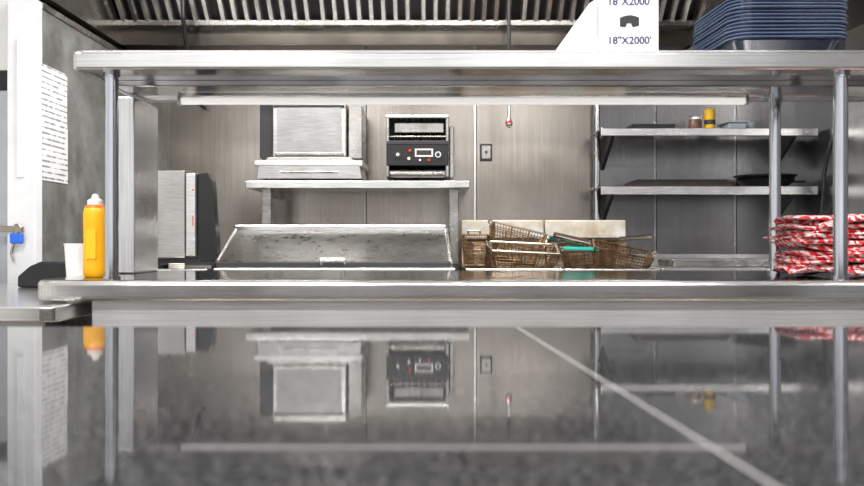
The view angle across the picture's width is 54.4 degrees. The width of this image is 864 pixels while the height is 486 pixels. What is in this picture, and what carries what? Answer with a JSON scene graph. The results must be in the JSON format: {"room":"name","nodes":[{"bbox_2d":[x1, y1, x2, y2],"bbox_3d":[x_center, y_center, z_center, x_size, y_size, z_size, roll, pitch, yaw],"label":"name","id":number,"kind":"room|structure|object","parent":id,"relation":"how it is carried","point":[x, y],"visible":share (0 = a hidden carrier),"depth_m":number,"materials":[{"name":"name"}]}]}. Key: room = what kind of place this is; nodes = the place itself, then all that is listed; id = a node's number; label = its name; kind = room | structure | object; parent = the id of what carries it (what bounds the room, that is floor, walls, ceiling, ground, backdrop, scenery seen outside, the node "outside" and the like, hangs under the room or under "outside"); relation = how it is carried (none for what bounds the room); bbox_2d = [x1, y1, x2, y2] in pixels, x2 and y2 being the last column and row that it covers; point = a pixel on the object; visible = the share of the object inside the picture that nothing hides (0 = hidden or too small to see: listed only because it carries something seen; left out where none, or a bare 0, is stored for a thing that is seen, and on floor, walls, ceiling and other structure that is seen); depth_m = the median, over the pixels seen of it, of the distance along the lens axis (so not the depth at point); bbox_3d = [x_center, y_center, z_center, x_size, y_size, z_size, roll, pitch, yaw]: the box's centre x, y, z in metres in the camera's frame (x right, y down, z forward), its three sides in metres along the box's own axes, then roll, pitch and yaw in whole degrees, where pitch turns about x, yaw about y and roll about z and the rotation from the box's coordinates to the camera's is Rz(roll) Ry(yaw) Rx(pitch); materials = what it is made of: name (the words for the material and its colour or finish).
{"room":"commercial kitchen","nodes":[
{"label":"commercial kitchen","id":0,"kind":"room"},
{"bbox_2d":[42,3,169,260],"bbox_3d":[-1.610,0.015,4.180,0.110,1.955,1.640,0,0,0],"label":"wall","id":1,"kind":"structure","parent":0,"point":[63,205],"depth_m":3.69,"materials":[{"name":"grey metal"}]},
{"bbox_2d":[0,71,6,283],"bbox_3d":[-2.138,0.155,3.360,0.925,1.675,0.050,0,0,0],"label":"door","id":2,"kind":"structure","parent":1,"relation":"in","point":[3,74],"depth_m":3.34,"materials":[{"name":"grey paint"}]},
{"bbox_2d":[0,0,6,70],"bbox_3d":[-2.338,-1.297,3.370,1.325,1.220,0.060,0,0,0],"label":"header","id":3,"kind":"object","parent":1,"relation":"attached to","point":[3,3],"depth_m":3.34,"materials":[{"name":"white"}]},
{"bbox_2d":[0,224,23,260],"bbox_3d":[-1.647,-0.002,3.278,0.106,0.148,0.032,0,0,0],"label":"padlock","id":4,"kind":"object","parent":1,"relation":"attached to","point":[16,237],"visible":1,"depth_m":3.27,"materials":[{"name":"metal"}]},
{"bbox_2d":[7,0,41,283],"bbox_3d":[-1.614,0.015,3.327,0.112,1.955,0.066,0,0,0],"label":"door","id":5,"kind":"structure","parent":1,"relation":"attached to","point":[24,17],"depth_m":3.30,"materials":[{"name":"white paint"}]},
{"bbox_2d":[41,63,67,183],"bbox_3d":[-1.558,-0.484,3.470,0.003,0.465,0.240,0,0,0],"label":"paper notice","id":6,"kind":"object","parent":1,"relation":"attached to","point":[53,82],"visible":1,"depth_m":3.46,"materials":[{"name":"white paper"}]},
{"bbox_2d":[38,0,794,270],"bbox_3d":[-0.420,-0.457,5.048,5.160,2.900,0.104,0,0,0],"label":"wall","id":7,"kind":"structure","parent":0,"point":[540,167],"depth_m":5.00,"materials":[{"name":"metal"}]},
{"bbox_2d":[480,144,491,160],"bbox_3d":[0.321,-0.539,4.987,0.071,0.101,0.024,0,0,0],"label":"wall switch","id":8,"kind":"object","parent":7,"relation":"attached to","point":[485,149],"visible":1,"depth_m":4.98,"materials":[{"name":"metal"}]},
{"bbox_2d":[591,105,600,219],"bbox_3d":[0.968,-0.524,4.957,0.050,1.135,0.085,0,0,0],"label":"conduit pipe","id":9,"kind":"object","parent":7,"relation":"attached to","point":[596,154],"visible":0.44,"depth_m":4.92,"materials":[{"name":"metal"}]},
{"bbox_2d":[591,186,817,219],"bbox_3d":[1.526,-0.214,4.806,1.194,0.200,0.380,0,0,0],"label":"storage shelf","id":10,"kind":"object","parent":7,"relation":"attached to","point":[788,193],"visible":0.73,"depth_m":4.62,"materials":[{"name":"metal"}]},
{"bbox_2d":[624,179,733,185],"bbox_3d":[1.390,-0.333,4.775,0.560,0.038,0.250,0,0,0],"label":"baking tray","id":11,"kind":"object","parent":10,"relation":"on","point":[638,182],"visible":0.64,"depth_m":4.65,"materials":[{"name":"black metal"}]},
{"bbox_2d":[733,173,805,185],"bbox_3d":[1.899,-0.349,4.790,0.346,0.068,0.346,0,0,-44],"label":"frying pan","id":12,"kind":"object","parent":10,"relation":"on","point":[787,179],"visible":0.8,"depth_m":4.68,"materials":[{"name":"black metal"}]},
{"bbox_2d":[591,128,817,169],"bbox_3d":[1.526,-0.533,4.806,1.194,0.200,0.380,0,0,0],"label":"storage shelf","id":13,"kind":"object","parent":7,"relation":"attached to","point":[788,135],"visible":0.82,"depth_m":4.62,"materials":[{"name":"metal"}]},
{"bbox_2d":[626,124,674,127],"bbox_3d":[1.229,-0.647,4.780,0.239,0.028,0.240,0,0,0],"label":"sheet pan","id":14,"kind":"object","parent":13,"relation":"on","point":[631,125],"visible":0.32,"depth_m":4.66,"materials":[{"name":"black metal"}]},
{"bbox_2d":[688,116,701,127],"bbox_3d":[1.477,-0.671,4.720,0.076,0.075,0.076,0,0,0],"label":"sauce jar","id":15,"kind":"object","parent":13,"relation":"on","point":[693,121],"visible":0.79,"depth_m":4.69,"materials":[{"name":"glass"}]},
{"bbox_2d":[704,108,715,127],"bbox_3d":[1.561,-0.693,4.720,0.061,0.120,0.061,0,0,0],"label":"bottle","id":16,"kind":"object","parent":13,"relation":"on","point":[709,117],"visible":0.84,"depth_m":4.70,"materials":[{"name":"yellow plastic"}]},
{"bbox_2d":[716,121,748,127],"bbox_3d":[1.695,-0.655,4.740,0.123,0.043,0.180,0,0,0],"label":"food container","id":17,"kind":"object","parent":13,"relation":"on","point":[728,124],"visible":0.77,"depth_m":4.66,"materials":[{"name":"silver metal"}]},
{"bbox_2d":[746,122,755,127],"bbox_3d":[1.796,-0.656,4.740,0.056,0.045,0.056,0,0,0],"label":"steel cup","id":18,"kind":"object","parent":13,"relation":"on","point":[749,124],"visible":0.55,"depth_m":4.72,"materials":[{"name":"silver metal"}]},
{"bbox_2d":[795,0,863,248],"bbox_3d":[2.210,-0.457,1.250,0.100,2.900,7.500,0,0,0],"label":"wall","id":19,"kind":"structure","parent":0,"point":[810,151],"depth_m":4.73,"materials":[{"name":"metal"}]},
{"bbox_2d":[819,134,832,214],"bbox_3d":[2.125,-0.460,4.509,0.070,0.814,0.299,0,0,0],"label":"power cable","id":20,"kind":"object","parent":19,"relation":"attached to","point":[827,155],"visible":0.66,"depth_m":4.50,"materials":[{"name":"black plastic"}]},
{"bbox_2d":[846,24,863,213],"bbox_3d":[2.147,-0.522,3.970,0.024,1.130,0.740,0,0,0],"label":"trim","id":21,"kind":"structure","parent":19,"relation":"attached to","point":[855,37],"depth_m":4.22,"materials":[{"name":"metal"}]},
{"bbox_3d":[-0.420,-1.957,1.300,5.360,0.100,7.600,0,0,0],"label":"ceiling","id":22,"kind":"structure","parent":0,"visible":0},
{"bbox_2d":[45,0,725,49],"bbox_3d":[-0.150,-1.502,4.235,3.200,0.810,1.530,0,0,0],"label":"exhaust hood","id":23,"kind":"object","parent":22,"relation":"attached to","point":[128,24],"visible":0.75,"depth_m":4.60,"materials":[{"name":"metal"}]},
{"bbox_2d":[181,0,205,108],"bbox_3d":[-1.339,-1.251,4.739,0.038,0.912,0.503,0,0,-3],"label":"pipe","id":24,"kind":"object","parent":23,"relation":"attached to","point":[183,20],"visible":0.52,"depth_m":4.51,"materials":[{"name":"grey metal"}]},
{"bbox_2d":[505,0,512,127],"bbox_3d":[0.412,-1.157,4.500,0.039,1.080,0.039,0,0,0],"label":"sprinkler","id":25,"kind":"object","parent":23,"relation":"attached to","point":[508,122],"visible":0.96,"depth_m":4.49,"materials":[{"name":"metal"}]},
{"bbox_3d":[-0.420,1.043,1.300,5.360,0.100,7.600,0,0,0],"label":"floor","id":26,"kind":"structure","parent":0,"visible":0},
{"bbox_2d":[0,284,91,326],"bbox_3d":[-1.897,0.573,2.575,2.005,0.841,1.150,0,0,0],"label":"countertop","id":27,"kind":"structure","parent":26,"relation":"on","point":[19,306],"depth_m":2.08,"materials":[{"name":"metal"}]},
{"bbox_2d":[18,260,65,286],"bbox_3d":[-1.299,0.107,2.980,0.229,0.089,0.240,0,0,0],"label":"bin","id":28,"kind":"object","parent":27,"relation":"on","point":[35,273],"visible":0.52,"depth_m":2.86,"materials":[{"name":"plastic"}]},
{"bbox_2d":[158,265,213,270],"bbox_3d":[-1.308,0.558,4.465,0.495,0.870,1.030,0,0,0],"label":"stand","id":29,"kind":"object","parent":26,"relation":"on","point":[187,267],"visible":0.06,"depth_m":4.05,"materials":[{"name":"metal"}]},
{"bbox_2d":[168,263,184,268],"bbox_3d":[-1.211,0.110,3.985,0.076,0.025,0.076,0,0,0],"label":"plate stack","id":30,"kind":"object","parent":29,"relation":"on","point":[171,265],"visible":1,"depth_m":3.96,"materials":[{"name":"white ceramic"}]},
{"bbox_2d":[158,170,219,267],"bbox_3d":[-1.193,-0.113,4.103,0.314,0.472,0.194,0,0,0],"label":"kitchen appliance","id":31,"kind":"object","parent":29,"relation":"on","point":[188,222],"visible":0.77,"depth_m":4.02,"materials":[{"name":"metal"}]},
{"bbox_2d":[214,225,454,270],"bbox_3d":[-0.465,0.449,4.455,1.149,1.089,1.050,0,0,0],"label":"griddle","id":32,"kind":"object","parent":26,"relation":"on","point":[248,247],"visible":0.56,"depth_m":4.17,"materials":[{"name":"metal"}]},
{"bbox_2d":[245,181,469,263],"bbox_3d":[-0.399,-0.109,4.750,1.205,0.452,0.500,0,0,0],"label":"shelf","id":33,"kind":"object","parent":32,"relation":"on","point":[269,189],"visible":0.88,"depth_m":4.58,"materials":[{"name":"metal"}]},
{"bbox_2d":[254,105,367,180],"bbox_3d":[-0.666,-0.558,4.707,0.588,0.447,0.386,0,0,0],"label":"countertop oven","id":34,"kind":"object","parent":33,"relation":"on","point":[298,142],"visible":0.82,"depth_m":4.55,"materials":[{"name":"metal"}]},
{"bbox_2d":[386,115,453,180],"bbox_3d":[-0.063,-0.512,4.690,0.370,0.354,0.380,0,0,0],"label":"toaster","id":35,"kind":"object","parent":33,"relation":"on","point":[418,147],"visible":0.91,"depth_m":4.52,"materials":[{"name":"metal"}]},
{"bbox_2d":[0,327,863,485],"bbox_3d":[0.000,0.543,-0.033,3.000,0.900,1.935,0,0,0],"label":"countertop","id":36,"kind":"structure","parent":26,"relation":"on","point":[80,406],"depth_m":0.48,"materials":[{"name":"metal"}]},
{"bbox_2d":[38,271,863,326],"bbox_3d":[0.372,0.543,2.451,2.756,0.900,0.702,0,0,0],"label":"countertop","id":37,"kind":"structure","parent":26,"relation":"on","point":[154,298],"depth_m":2.15,"materials":[{"name":"metal"}]},
{"bbox_2d":[64,243,82,276],"bbox_3d":[-1.164,0.076,2.750,0.078,0.150,0.078,0,0,0],"label":"plastic cup","id":38,"kind":"object","parent":37,"relation":"on","point":[73,251],"visible":0.53,"depth_m":2.72,"materials":[{"name":"white plastic"}]},
{"bbox_2d":[83,194,104,276],"bbox_3d":[-0.921,-0.021,2.300,0.062,0.227,0.063,0,0,0],"label":"bottle","id":39,"kind":"object","parent":37,"relation":"on","point":[94,211],"visible":0.92,"depth_m":2.27,"materials":[{"name":"plastic"}]},
{"bbox_2d":[74,50,863,278],"bbox_3d":[0.195,-0.195,2.442,2.310,0.575,0.685,0,0,0],"label":"overshelf","id":40,"kind":"object","parent":37,"relation":"on","point":[183,77],"visible":0.98,"depth_m":2.22,"materials":[{"name":"metal"}]},
{"bbox_2d":[556,0,657,49],"bbox_3d":[0.446,-0.558,2.335,0.271,0.150,0.444,0,0,0],"label":"carton","id":41,"kind":"object","parent":40,"relation":"on","point":[604,24],"visible":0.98,"depth_m":2.12,"materials":[{"name":"white cardboard"}]},
{"bbox_2d":[693,0,848,49],"bbox_3d":[0.921,-0.562,2.310,0.340,0.157,0.331,0,0,0],"label":"trays","id":42,"kind":"object","parent":40,"relation":"on","point":[733,24],"visible":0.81,"depth_m":2.16,"materials":[{"name":"blue plastic"}]},
{"bbox_2d":[763,214,863,275],"bbox_3d":[1.185,0.005,2.362,0.439,0.176,0.318,0,0,0],"label":"towels","id":43,"kind":"object","parent":37,"relation":"on","point":[814,233],"visible":0.78,"depth_m":2.27,"materials":[{"name":"red fabric"}]},
{"bbox_2d":[459,220,563,270],"bbox_3d":[0.390,0.433,4.456,0.460,1.120,1.048,0,0,0],"label":"fryer","id":44,"kind":"object","parent":26,"relation":"on","point":[482,225],"visible":0.2,"depth_m":4.64,"materials":[{"name":"metal"}]},
{"bbox_2d":[461,230,497,268],"bbox_3d":[0.270,0.046,4.395,0.141,0.221,0.475,0,0,16],"label":"basket","id":45,"kind":"object","parent":44,"relation":"in","point":[471,259],"visible":0.74,"depth_m":4.20,"materials":[{"name":"metal"}]},
{"bbox_2d":[488,219,579,265],"bbox_3d":[0.539,0.003,4.390,0.492,0.258,0.159,0,0,-5],"label":"basket","id":46,"kind":"object","parent":44,"relation":"in","point":[492,229],"visible":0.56,"depth_m":4.33,"materials":[{"name":"metal"}]},
{"bbox_2d":[486,240,598,268],"bbox_3d":[0.533,0.073,4.053,0.544,0.174,0.170,0,0,0],"label":"basket","id":47,"kind":"object","parent":44,"relation":"in","point":[556,256],"visible":0.86,"depth_m":4.04,"materials":[{"name":"metal"}]},
{"bbox_2d":[544,220,659,270],"bbox_3d":[0.848,0.433,4.456,0.449,1.120,1.048,0,0,0],"label":"fryer","id":48,"kind":"object","parent":26,"relation":"on","point":[587,229],"visible":0.19,"depth_m":4.64,"materials":[{"name":"metal"}]},
{"bbox_2d":[555,234,651,268],"bbox_3d":[0.897,0.049,4.375,0.505,0.190,0.161,0,0,-6],"label":"basket","id":49,"kind":"object","parent":48,"relation":"in","point":[565,256],"visible":0.69,"depth_m":4.33,"materials":[{"name":"metal"}]},
{"bbox_2d":[553,232,657,268],"bbox_3d":[0.840,0.069,4.083,0.500,0.246,0.171,0,0,6],"label":"basket","id":50,"kind":"object","parent":48,"relation":"in","point":[649,259],"visible":0.64,"depth_m":4.07,"materials":[{"name":"metal"}]},
{"bbox_2d":[628,254,783,270],"bbox_3d":[1.616,0.528,4.465,1.068,0.930,1.030,0,0,0],"label":"countertop","id":51,"kind":"structure","parent":26,"relation":"on","point":[654,264],"depth_m":4.41,"materials":[{"name":"silver metal"}]},
{"bbox_2d":[655,258,768,265],"bbox_3d":[1.456,0.099,4.350,0.516,0.036,0.320,0,0,0],"label":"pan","id":52,"kind":"object","parent":51,"relation":"on","point":[661,261],"visible":0.8,"depth_m":4.20,"materials":[{"name":"silver metal"}]}
]}

